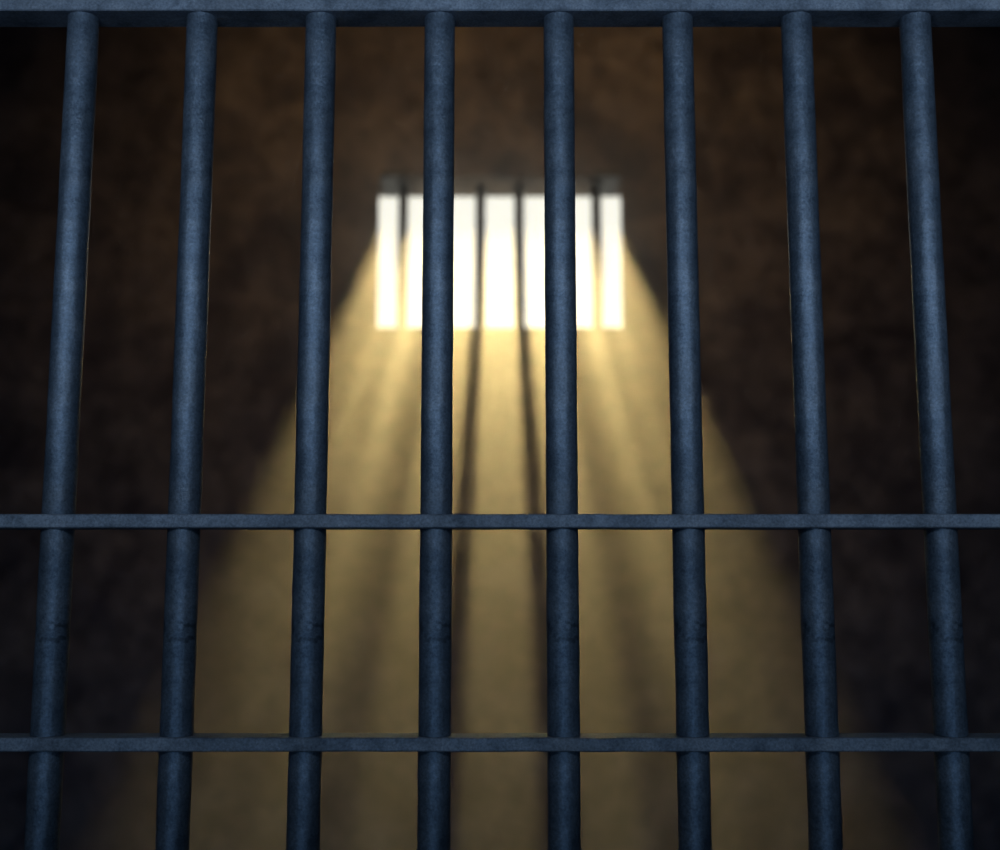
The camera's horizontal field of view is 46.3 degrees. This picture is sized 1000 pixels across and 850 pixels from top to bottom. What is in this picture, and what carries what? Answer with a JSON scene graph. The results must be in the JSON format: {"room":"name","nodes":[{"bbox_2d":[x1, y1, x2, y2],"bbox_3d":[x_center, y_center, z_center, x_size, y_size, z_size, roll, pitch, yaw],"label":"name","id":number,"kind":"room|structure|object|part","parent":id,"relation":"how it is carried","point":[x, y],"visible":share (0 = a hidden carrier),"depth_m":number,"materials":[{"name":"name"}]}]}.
{"room":"prison interior","nodes":[
{"label":"prison interior","id":0,"kind":"room"},
{"bbox_2d":[0,27,999,849],"bbox_3d":[-0.001,0.001,4.672,4.700,4.250,0.260,0,-8,0],"label":"wall","id":1,"kind":"structure","parent":0,"point":[369,800],"depth_m":4.54,"materials":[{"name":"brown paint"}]},
{"bbox_2d":[380,171,409,327],"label":"bar","id":2,"kind":"object","parent":1,"relation":"in","point":[395,184],"depth_m":4.74,"materials":[{"name":"metal"}]},
{"bbox_3d":[-0.428,-0.987,4.790,0.101,0.022,0.249,0,-8,0],"label":"corner plate","id":3,"kind":"part","parent":2,"relation":"part of","materials":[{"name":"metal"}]},
{"bbox_2d":[475,184,485,327],"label":"bar","id":4,"kind":"object","parent":1,"relation":"in","point":[480,215],"depth_m":4.74,"materials":[{"name":"metal"}]},
{"bbox_2d":[514,184,523,327],"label":"bar","id":5,"kind":"object","parent":1,"relation":"in","point":[518,188],"depth_m":4.74,"materials":[{"name":"metal"}]},
{"bbox_2d":[589,171,618,327],"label":"bar","id":6,"kind":"object","parent":1,"relation":"in","point":[604,184],"depth_m":4.74,"materials":[{"name":"metal"}]},
{"bbox_3d":[0.427,-0.987,4.790,0.101,0.022,0.249,0,-8,0],"label":"corner plate","id":7,"kind":"part","parent":6,"relation":"part of","materials":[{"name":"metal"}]},
{"bbox_3d":[-0.001,1.730,0.856,5.100,0.200,7.360,0,-8,0],"label":"floor","id":8,"kind":"structure","parent":0,"visible":0},
{"bbox_2d":[0,0,999,849],"bbox_3d":[-0.001,0.585,1.046,1.560,2.120,0.037,0,-8,0],"label":"bars","id":9,"kind":"object","parent":8,"relation":"in","point":[951,743],"visible":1,"depth_m":1.11,"materials":[{"name":"blue metal"}]}
]}

